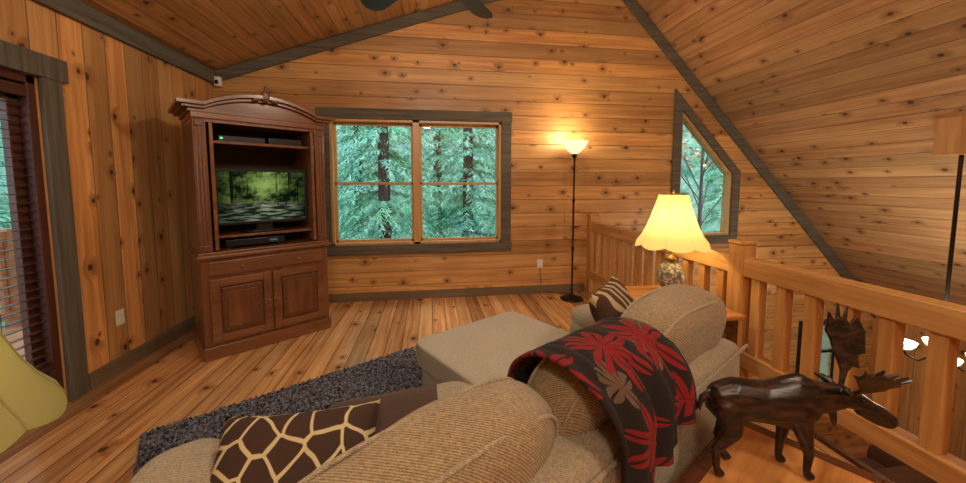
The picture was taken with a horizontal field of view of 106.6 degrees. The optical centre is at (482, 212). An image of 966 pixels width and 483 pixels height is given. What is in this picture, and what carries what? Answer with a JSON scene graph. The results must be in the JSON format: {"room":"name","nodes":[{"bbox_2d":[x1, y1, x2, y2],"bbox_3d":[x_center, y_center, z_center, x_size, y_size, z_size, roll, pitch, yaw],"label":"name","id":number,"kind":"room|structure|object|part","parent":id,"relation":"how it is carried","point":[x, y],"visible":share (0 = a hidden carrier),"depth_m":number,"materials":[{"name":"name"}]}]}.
{"room":"loft living room","nodes":[
{"label":"loft living room","id":0,"kind":"room"},
{"bbox_2d":[0,0,214,401],"bbox_3d":[-2.509,0.036,0.553,0.150,2.640,7.000,-1,5,-8],"label":"wall","id":1,"kind":"structure","parent":0,"point":[126,155],"depth_m":2.72,"materials":[{"name":"brown wood"}]},
{"bbox_2d":[0,79,51,372],"bbox_3d":[-2.603,0.160,1.575,0.040,1.720,1.205,-1,5,-8],"label":"window blinds","id":2,"kind":"object","parent":1,"relation":"attached to","point":[8,87],"visible":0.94,"depth_m":2.08,"materials":[{"name":"brown wood"}]},
{"bbox_2d":[0,68,63,388],"bbox_3d":[-2.648,0.255,1.574,0.120,2.040,1.320,-1,5,-8],"label":"window blinds","id":3,"kind":"object","parent":1,"relation":"attached to","point":[32,189],"visible":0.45,"depth_m":2.15,"materials":[{"name":"brown wood"}]},
{"bbox_2d":[0,40,89,401],"bbox_3d":[-2.561,0.184,1.581,0.035,2.180,1.640,-1,5,-8],"label":"door frame","id":4,"kind":"structure","parent":1,"relation":"attached to","point":[51,73],"depth_m":2.26,"materials":[{"name":"wood"}]},
{"bbox_2d":[115,308,124,325],"bbox_3d":[-2.728,0.786,2.709,0.009,0.116,0.072,-1,5,-8],"label":"wall outlet","id":5,"kind":"object","parent":1,"relation":"attached to","point":[120,318],"visible":1,"depth_m":2.70,"materials":[{"name":"white plastic"}]},
{"bbox_2d":[31,0,214,83],"bbox_3d":[-2.415,-1.188,0.458,0.033,0.135,6.940,-1,5,-8],"label":"trim","id":6,"kind":"structure","parent":1,"relation":"attached to","point":[76,10],"depth_m":2.74,"materials":[{"name":"wood"}]},
{"bbox_2d":[88,316,194,389],"bbox_3d":[-2.797,1.087,3.280,0.029,0.110,1.699,-1,5,-8],"label":"baseboard","id":7,"kind":"structure","parent":1,"relation":"attached to","point":[118,365],"depth_m":2.83,"materials":[{"name":"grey wood"}]},
{"bbox_2d":[79,0,457,70],"bbox_3d":[-0.315,-2.082,0.726,4.590,1.699,7.250,-1,5,-8],"label":"ceiling","id":8,"kind":"structure","parent":0,"point":[215,34],"depth_m":3.35,"materials":[{"name":"brown wood"}]},
{"bbox_2d":[361,0,492,18],"bbox_3d":[-0.273,-1.825,2.056,1.482,0.750,1.441,-1,5,-8],"label":"ceiling fan","id":9,"kind":"object","parent":8,"relation":"hanging from","point":[475,7],"visible":1,"depth_m":2.63,"materials":[{"name":"brown metal"}]},
{"bbox_3d":[-0.653,-1.506,2.472,0.580,0.045,0.170,4,6,43],"label":"blade","id":10,"kind":"part","parent":9,"relation":"part of","materials":[{"name":"grey wood"}]},
{"bbox_3d":[-0.088,-1.515,2.583,0.170,0.045,0.580,2,5,25],"label":"blade","id":11,"kind":"part","parent":9,"relation":"part of","materials":[{"name":"brown wood"}]},
{"bbox_2d":[0,291,856,482],"bbox_3d":[-0.337,1.446,1.055,4.560,0.250,7.150,-1,5,-8],"label":"floor","id":12,"kind":"structure","parent":0,"point":[96,439],"depth_m":2.60,"materials":[{"name":"brown wood"}]},
{"bbox_2d":[168,86,335,361],"bbox_3d":[-2.013,0.040,3.266,0.665,2.199,1.140,5,6,45],"label":"armoire","id":13,"kind":"object","parent":12,"relation":"on","point":[246,297],"visible":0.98,"depth_m":3.07,"materials":[{"name":"brown wood"}]},
{"bbox_2d":[213,135,264,143],"bbox_3d":[-2.073,-0.613,3.061,0.243,0.047,0.330,5,6,45],"label":"cable box","id":14,"kind":"object","parent":13,"relation":"on","point":[218,137],"visible":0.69,"depth_m":2.96,"materials":[{"name":"black plastic"}]},
{"bbox_3d":[-1.988,0.774,2.988,0.022,0.510,0.428,5,6,45],"label":"door frame","id":15,"kind":"part","parent":13,"relation":"part of","materials":[{"name":"brown wood"}]},
{"bbox_3d":[-1.990,0.774,2.989,0.016,0.366,0.284,5,6,45],"label":"door panel","id":16,"kind":"part","parent":13,"relation":"part of","materials":[{"name":"brown wood"}]},
{"bbox_3d":[-1.983,0.775,2.982,0.006,0.290,0.208,5,6,45],"label":"door panel","id":17,"kind":"part","parent":13,"relation":"part of","materials":[{"name":"brown wood"}]},
{"bbox_2d":[219,233,284,248],"bbox_3d":[-2.041,0.244,3.190,0.283,0.075,0.440,5,6,45],"label":"dvd player","id":18,"kind":"object","parent":13,"relation":"on","point":[267,238],"visible":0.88,"depth_m":3.09},
{"bbox_3d":[-2.009,-0.911,3.186,0.645,0.129,1.140,5,6,45],"label":"cornice","id":19,"kind":"part","parent":13,"relation":"part of","materials":[{"name":"brown wood"}]},
{"bbox_3d":[-2.020,-0.889,3.198,0.615,0.122,1.080,5,6,45],"label":"cornice","id":20,"kind":"part","parent":13,"relation":"part of","materials":[{"name":"brown wood"}]},
{"bbox_3d":[-2.032,-0.865,3.212,0.580,0.122,1.010,5,6,45],"label":"cornice","id":21,"kind":"part","parent":13,"relation":"part of","materials":[{"name":"brown wood"}]},
{"bbox_3d":[-2.034,0.310,3.308,0.605,0.035,1.020,5,6,45],"label":"waist molding","id":22,"kind":"part","parent":13,"relation":"part of","materials":[{"name":"brown wood"}]},
{"bbox_2d":[215,168,307,231],"bbox_3d":[-1.947,-0.110,3.188,0.220,0.540,0.710,5,6,45],"label":"television","id":23,"kind":"object","parent":13,"relation":"on","point":[262,198],"visible":0.91,"depth_m":3.14,"materials":[{"name":"black plastic"}]},
{"bbox_3d":[-1.834,0.420,3.118,0.018,0.115,0.870,5,6,45],"label":"drawer","id":24,"kind":"part","parent":13,"relation":"part of","materials":[{"name":"brown wood"}]},
{"bbox_2d":[265,138,300,145],"bbox_3d":[-1.847,-0.637,3.301,0.224,0.057,0.270,5,6,45],"label":"stereo receiver","id":25,"kind":"object","parent":13,"relation":"on","point":[275,141],"visible":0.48,"depth_m":3.21,"materials":[{"name":"black plastic"}]},
{"bbox_3d":[-1.769,-0.632,3.224,0.005,0.035,0.210,5,6,45],"label":"dial panel","id":26,"kind":"part","parent":25,"relation":"part of","materials":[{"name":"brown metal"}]},
{"bbox_3d":[-1.677,0.749,3.300,0.022,0.510,0.428,5,6,45],"label":"door frame","id":27,"kind":"part","parent":13,"relation":"part of","materials":[{"name":"brown wood"}]},
{"bbox_3d":[-1.679,0.749,3.302,0.016,0.366,0.284,5,6,45],"label":"door panel","id":28,"kind":"part","parent":13,"relation":"part of","materials":[{"name":"brown wood"}]},
{"bbox_3d":[-1.671,0.750,3.295,0.006,0.290,0.208,5,6,45],"label":"door panel","id":29,"kind":"part","parent":13,"relation":"part of","materials":[{"name":"brown wood"}]},
{"bbox_2d":[133,346,421,476],"bbox_3d":[-0.744,1.216,2.100,1.932,0.032,1.312,-4,6,-39],"label":"area rug","id":30,"kind":"object","parent":12,"relation":"on","point":[400,370],"visible":0.28,"depth_m":2.33,"materials":[{"name":"grey carpet"}]},
{"bbox_2d":[129,284,747,482],"bbox_3d":[-0.016,0.805,1.615,2.334,0.938,1.433,-4,6,-39],"label":"sectional sofa","id":31,"kind":"object","parent":12,"relation":"on","point":[484,425],"visible":0.66,"depth_m":1.03,"materials":[{"name":"fabric"}]},
{"bbox_2d":[210,399,379,482],"bbox_3d":[-0.533,0.758,0.994,0.460,0.278,0.340,-1,5,-11],"label":"throw pillow","id":32,"kind":"object","parent":31,"relation":"on","point":[284,448],"visible":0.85,"depth_m":1.02,"materials":[{"name":"brown fabric"}]},
{"bbox_2d":[326,385,437,433],"bbox_3d":[-0.335,0.767,1.260,0.420,0.147,0.330,-2,5,-19],"label":"throw pillow","id":33,"kind":"object","parent":31,"relation":"on","point":[393,406],"visible":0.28,"depth_m":1.32,"materials":[{"name":"brown fabric"}]},
{"bbox_2d":[307,380,554,482],"bbox_3d":[-0.133,0.689,0.862,0.833,0.428,0.304,-4,6,-39],"label":"cushion","id":34,"kind":"object","parent":31,"relation":"on","point":[487,431],"depth_m":0.83,"materials":[{"name":"beige fabric"}]},
{"bbox_2d":[437,381,471,398],"bbox_3d":[-0.261,0.917,1.268,0.955,0.186,0.705,-4,6,-39],"label":"pillow","id":35,"kind":"object","parent":31,"relation":"on","point":[444,389],"depth_m":1.66,"materials":[{"name":"beige fabric"}]},
{"bbox_2d":[416,312,569,384],"bbox_3d":[0.259,0.857,2.012,0.842,0.152,1.162,-4,6,-39],"label":"cushion","id":36,"kind":"object","parent":31,"relation":"on","point":[473,353],"depth_m":2.10,"materials":[{"name":"fabric"}]},
{"bbox_2d":[530,360,609,435],"bbox_3d":[0.369,0.635,1.271,0.552,0.417,0.289,-4,6,-39],"label":"cushion","id":37,"kind":"object","parent":31,"relation":"on","point":[578,412],"depth_m":1.06,"materials":[{"name":"beige fabric"}]},
{"bbox_3d":[0.914,0.905,2.099,0.260,0.540,0.900,-4,6,-39],"label":"arm","id":38,"kind":"part","parent":31,"relation":"part of"},
{"bbox_2d":[507,317,697,482],"bbox_3d":[0.390,0.610,1.231,0.526,0.420,0.496,-4,6,-39],"label":"throw blanket","id":39,"kind":"object","parent":31,"relation":"on","point":[640,378],"visible":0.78,"depth_m":1.07,"materials":[{"name":"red fabric"}]},
{"bbox_2d":[589,275,632,322],"bbox_3d":[0.696,0.557,1.815,0.252,0.371,0.445,3,6,34],"label":"throw pillow","id":40,"kind":"object","parent":31,"relation":"on","point":[613,299],"visible":0.37,"depth_m":1.70,"materials":[{"name":"brown fabric"}]},
{"bbox_3d":[0.345,0.939,1.183,2.300,0.600,0.270,-4,6,-39],"label":"frame","id":41,"kind":"part","parent":31,"relation":"part of","materials":[{"name":"fabric"}]},
{"bbox_2d":[620,284,726,364],"bbox_3d":[0.840,0.551,1.622,0.711,0.433,0.312,-4,6,-39],"label":"cushion","id":42,"kind":"object","parent":31,"relation":"on","point":[693,318],"depth_m":1.48,"materials":[{"name":"beige fabric"}]},
{"bbox_2d":[539,140,587,302],"bbox_3d":[1.010,0.098,4.422,0.309,1.900,0.560,-3,6,-36],"label":"floor lamp","id":43,"kind":"object","parent":12,"relation":"on","point":[574,147],"visible":1,"depth_m":4.28,"materials":[{"name":"brown metal"}]},
{"bbox_3d":[1.083,-0.766,4.251,0.310,0.150,0.310,-1,5,-8],"label":"lamp shade","id":44,"kind":"part","parent":43,"relation":"part of","materials":[{"name":"white glass"}]},
{"bbox_2d":[625,285,745,344],"bbox_3d":[1.346,0.906,2.588,0.500,0.580,0.720,-1,5,-8],"label":"side table","id":45,"kind":"object","parent":12,"relation":"on","point":[731,327],"visible":0.1,"depth_m":2.28,"materials":[{"name":"brown wood"}]},
{"bbox_2d":[635,189,710,286],"bbox_3d":[1.406,0.215,2.683,0.497,0.782,0.497,-1,5,-8],"label":"table lamp","id":46,"kind":"object","parent":45,"relation":"on","point":[672,225],"visible":0.91,"depth_m":2.56,"materials":[{"name":"yellow fabric"}]},
{"bbox_3d":[1.406,0.059,2.671,0.494,0.395,0.494,-1,5,-8],"label":"lamp shade","id":47,"kind":"part","parent":46,"relation":"part of","materials":[{"name":"fabric"}]},
{"bbox_2d":[586,213,965,482],"bbox_3d":[1.900,0.788,1.252,0.124,1.030,7.009,-1,5,-8],"label":"railing","id":48,"kind":"object","parent":12,"relation":"on","point":[743,279],"visible":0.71,"depth_m":1.92,"materials":[{"name":"brown wood"}]},
{"bbox_2d":[676,421,893,482],"bbox_3d":[0.763,1.100,0.987,1.085,0.450,0.470,-4,6,-39],"label":"console table","id":49,"kind":"object","parent":12,"relation":"on","point":[753,460],"visible":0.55,"depth_m":1.22,"materials":[{"name":"brown wood"}]},
{"bbox_2d":[698,303,912,479],"bbox_3d":[1.024,0.587,1.167,0.619,0.536,0.232,0,5,3],"label":"figurine","id":50,"kind":"object","parent":49,"relation":"on","point":[795,402],"visible":1,"depth_m":1.15,"materials":[{"name":"brown wood"}]},
{"bbox_3d":[-1.339,1.119,0.869,0.360,0.430,0.400,-4,6,-39],"label":"side table","id":51,"kind":"object","parent":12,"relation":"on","visible":0},
{"bbox_2d":[0,331,66,453],"bbox_3d":[-1.352,0.513,0.839,0.497,0.782,0.497,-1,5,-8],"label":"table lamp","id":52,"kind":"object","parent":51,"relation":"on","point":[30,398],"visible":1,"depth_m":0.91,"materials":[{"name":"yellow fabric"}]},
{"bbox_2d":[214,0,873,444],"bbox_3d":[1.451,0.232,4.764,9.180,6.777,0.150,-1,5,-8],"label":"wall","id":53,"kind":"structure","parent":0,"point":[564,70],"depth_m":4.51,"materials":[{"name":"brown wood"}]},
{"bbox_2d":[214,76,221,86],"bbox_3d":[-2.856,-1.414,3.879,0.060,0.100,0.068,-1,5,-8],"label":"sensor","id":54,"kind":"object","parent":53,"relation":"attached to","point":[217,80],"visible":1,"depth_m":3.86,"materials":[{"name":"white plastic"}]},
{"bbox_2d":[214,0,498,80],"bbox_3d":[-0.719,-2.257,4.156,4.410,1.634,0.033,-1,5,-8],"label":"trim","id":55,"kind":"structure","parent":53,"relation":"attached to","point":[371,31],"depth_m":4.04,"materials":[{"name":"wood"}]},
{"bbox_2d":[316,107,511,255],"bbox_3d":[-0.778,-0.367,4.373,2.270,1.705,0.170,-1,5,-8],"label":"window frame","id":56,"kind":"structure","parent":53,"relation":"attached to","point":[505,118],"depth_m":4.30,"materials":[{"name":"wood"}]},
{"bbox_2d":[334,122,497,242],"bbox_3d":[-0.782,-0.365,4.401,1.950,1.415,0.065,-1,5,-8],"label":"sash","id":57,"kind":"object","parent":53,"relation":"attached to","point":[337,183],"visible":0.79,"depth_m":4.38,"materials":[{"name":"brown wood"}]},
{"bbox_2d":[329,283,584,302],"bbox_3d":[-0.788,1.002,4.410,4.270,0.100,0.029,-1,5,-8],"label":"baseboard","id":58,"kind":"structure","parent":53,"relation":"attached to","point":[489,291],"depth_m":4.45,"materials":[{"name":"grey wood"}]},
{"bbox_2d":[537,259,542,267],"bbox_3d":[0.730,0.654,4.612,0.072,0.116,0.009,-1,5,-8],"label":"wall outlet","id":59,"kind":"object","parent":53,"relation":"attached to","point":[539,261],"visible":1,"depth_m":4.61,"materials":[{"name":"white plastic"}]},
{"bbox_2d":[671,88,740,243],"bbox_3d":[3.003,-0.600,4.830,1.010,2.047,0.030,-1,5,-8],"label":"window frame","id":60,"kind":"structure","parent":53,"relation":"attached to","point":[681,105],"depth_m":4.78,"materials":[{"name":"wood"}]},
{"bbox_2d":[680,112,731,234],"bbox_3d":[2.995,-0.526,4.886,0.790,1.670,0.070,-1,5,-8],"label":"window","id":61,"kind":"structure","parent":53,"relation":"in","point":[686,120],"depth_m":4.92,"materials":[{"name":"brown wood"}]},
{"bbox_2d":[595,291,892,481],"bbox_3d":[1.946,1.430,1.308,0.029,0.300,7.000,-1,5,-8],"label":"trim","id":62,"kind":"structure","parent":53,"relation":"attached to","point":[832,446],"depth_m":1.84,"materials":[{"name":"brown wood"}]},
{"bbox_2d":[622,0,875,317],"bbox_3d":[3.676,-0.757,4.911,4.470,4.743,0.033,-1,5,-8],"label":"trim","id":63,"kind":"structure","parent":53,"relation":"attached to","point":[633,6],"depth_m":4.83,"materials":[{"name":"wood"}]},
{"bbox_2d":[795,319,834,381],"bbox_3d":[5.010,2.077,5.385,0.820,1.020,0.130,-1,5,-8],"label":"frame","id":64,"kind":"object","parent":53,"relation":"attached to","point":[800,327],"visible":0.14,"depth_m":5.28,"materials":[{"name":"black wood"}]},
{"bbox_2d":[636,0,965,305],"bbox_3d":[4.253,-0.568,1.506,4.640,4.901,7.250,-1,5,-8],"label":"ceiling","id":65,"kind":"structure","parent":0,"point":[841,101],"depth_m":3.75,"materials":[{"name":"brown wood"}]},
{"bbox_2d":[903,115,965,371],"bbox_3d":[3.989,0.281,3.062,0.500,2.153,0.500,0,5,2],"label":"chandelier","id":66,"kind":"object","parent":65,"relation":"hanging from","point":[950,132],"visible":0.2,"depth_m":3.02,"materials":[{"name":"brown wood"}]},
{"bbox_3d":[3.838,1.206,3.296,0.190,0.070,0.190,-1,5,-8],"label":"glass","id":67,"kind":"part","parent":66,"relation":"part of","materials":[{"name":"white glass"}]},
{"bbox_3d":[3.900,1.287,3.238,0.018,0.095,0.193,-4,6,-43],"label":"arm","id":68,"kind":"part","parent":66,"relation":"part of","materials":[{"name":"brown metal"}]},
{"bbox_3d":[4.149,1.207,3.287,0.190,0.070,0.190,-1,5,-8],"label":"glass","id":69,"kind":"part","parent":66,"relation":"part of","materials":[{"name":"white glass"}]},
{"bbox_3d":[3.989,0.340,3.066,0.028,1.673,0.027,-1,5,-8],"label":"stem","id":70,"kind":"part","parent":66,"relation":"part of","materials":[{"name":"brown metal"}]},
{"bbox_3d":[3.829,1.231,2.986,0.190,0.070,0.190,-1,5,-8],"label":"glass","id":71,"kind":"part","parent":66,"relation":"part of","materials":[{"name":"white glass"}]},
{"bbox_2d":[837,442,868,456],"bbox_3d":[2.954,3.925,1.729,7.250,0.100,7.150,-1,5,-8],"label":"floor","id":72,"kind":"structure","parent":0,"point":[859,449],"depth_m":5.46,"materials":[{"name":"brown wood"}]},
{"bbox_2d":[855,444,937,482],"bbox_3d":[4.383,3.159,4.210,1.980,0.820,0.940,-1,5,-8],"label":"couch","id":73,"kind":"object","parent":72,"relation":"on","point":[892,468],"visible":0.27,"depth_m":3.92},
{"bbox_3d":[4.380,3.392,4.249,1.900,0.340,0.900,-1,5,-8],"label":"seat","id":74,"kind":"part","parent":73,"relation":"part of","materials":[{"name":"brown leather"}]},
{"bbox_3d":[5.231,3.283,4.363,0.260,0.550,0.900,-1,5,-8],"label":"arm","id":75,"kind":"part","parent":73,"relation":"part of","materials":[{"name":"brown leather"}]},
{"bbox_2d":[863,315,965,461],"bbox_3d":[6.479,2.694,2.064,0.150,2.300,7.000,-1,5,-8],"label":"wall","id":76,"kind":"structure","parent":0,"point":[910,394],"depth_m":4.95,"materials":[{"name":"brown wood"}]},
{"label":"outside","id":77,"kind":"structure","parent":0,"visible":0},
{"bbox_2d":[3,321,829,374],"bbox_3d":[-0.713,4.011,5.286,60.000,0.001,50.000,-1,5,-8],"label":"ground","id":78,"kind":"structure","parent":77,"point":[825,340],"depth_m":9.31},
{"bbox_2d":[0,123,11,325],"bbox_3d":[-8.717,-1.500,5.295,3.454,10.945,3.719,0,5,1],"label":"conifer tree","id":79,"kind":"object","parent":78,"relation":"on","point":[1,151],"visible":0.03,"depth_m":6.21,"materials":[{"name":"green plant"}]},
{"bbox_2d":[0,228,24,358],"bbox_3d":[-3.503,2.385,0.597,1.840,3.950,7.000,-1,5,-8],"label":"deck","id":80,"kind":"object","parent":78,"relation":"on","point":[8,235],"visible":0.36,"depth_m":3.61,"materials":[{"name":"brown wood"}]},
{"bbox_3d":[-4.325,0.884,0.358,0.080,0.880,7.000,-1,5,-8],"label":"rail","id":81,"kind":"part","parent":80,"relation":"part of","materials":[{"name":"brown wood"}]},
{"bbox_2d":[337,158,355,239],"bbox_3d":[-4.343,-1.031,7.903,3.894,9.595,4.064,-1,5,-8],"label":"conifer tree","id":82,"kind":"object","parent":78,"relation":"on","point":[343,216],"visible":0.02,"depth_m":8.32,"materials":[{"name":"green plant"}]},
{"bbox_2d":[0,124,722,312],"bbox_3d":[-2.099,-2.179,7.173,37.716,14.000,22.987,-2,5,-21],"label":"trees","id":83,"kind":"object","parent":78,"relation":"on","point":[715,226],"depth_m":17.97,"materials":[{"name":"green plant"}]},
{"bbox_2d":[337,125,409,239],"bbox_3d":[-3.670,-1.304,10.518,3.514,9.723,3.713,1,5,17],"label":"conifer tree","id":84,"kind":"object","parent":78,"relation":"on","point":[357,202],"visible":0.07,"depth_m":10.32,"materials":[{"name":"green plant"}]},
{"bbox_2d":[337,125,443,239],"bbox_3d":[-2.128,-1.175,7.677,3.506,9.918,3.627,1,5,9],"label":"conifer tree","id":85,"kind":"object","parent":78,"relation":"on","point":[384,212],"visible":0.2,"depth_m":7.62,"materials":[{"name":"green plant"}]},
{"bbox_2d":[392,127,485,237],"bbox_3d":[-1.294,-1.766,11.056,4.146,10.556,3.915,1,5,16],"label":"conifer tree","id":86,"kind":"object","parent":78,"relation":"on","point":[438,150],"visible":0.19,"depth_m":10.89,"materials":[{"name":"green plant"}]},
{"bbox_2d":[409,127,495,237],"bbox_3d":[-0.434,-1.610,8.692,3.474,10.623,3.581,2,5,26],"label":"conifer tree","id":87,"kind":"object","parent":78,"relation":"on","point":[468,207],"visible":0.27,"depth_m":8.66,"materials":[{"name":"green plant"}]},
{"bbox_2d":[477,199,495,235],"bbox_3d":[1.484,-0.819,8.351,3.962,9.101,4.167,-4,6,-39],"label":"conifer tree","id":88,"kind":"object","parent":78,"relation":"on","point":[492,199],"visible":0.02,"depth_m":8.33,"materials":[{"name":"green plant"}]},
{"bbox_2d":[681,125,721,228],"bbox_3d":[4.026,0.654,6.765,3.388,6.417,1.681,-1,5,-8],"label":"maple tree","id":89,"kind":"object","parent":78,"relation":"on","point":[703,165],"visible":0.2,"depth_m":6.72,"materials":[{"name":"green plant"}]},
{"bbox_2d":[686,139,722,231],"bbox_3d":[7.482,-1.504,10.724,3.677,10.088,3.478,4,6,43],"label":"conifer tree","id":90,"kind":"object","parent":78,"relation":"on","point":[717,190],"visible":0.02,"depth_m":11.07,"materials":[{"name":"green plant"}]}
]}

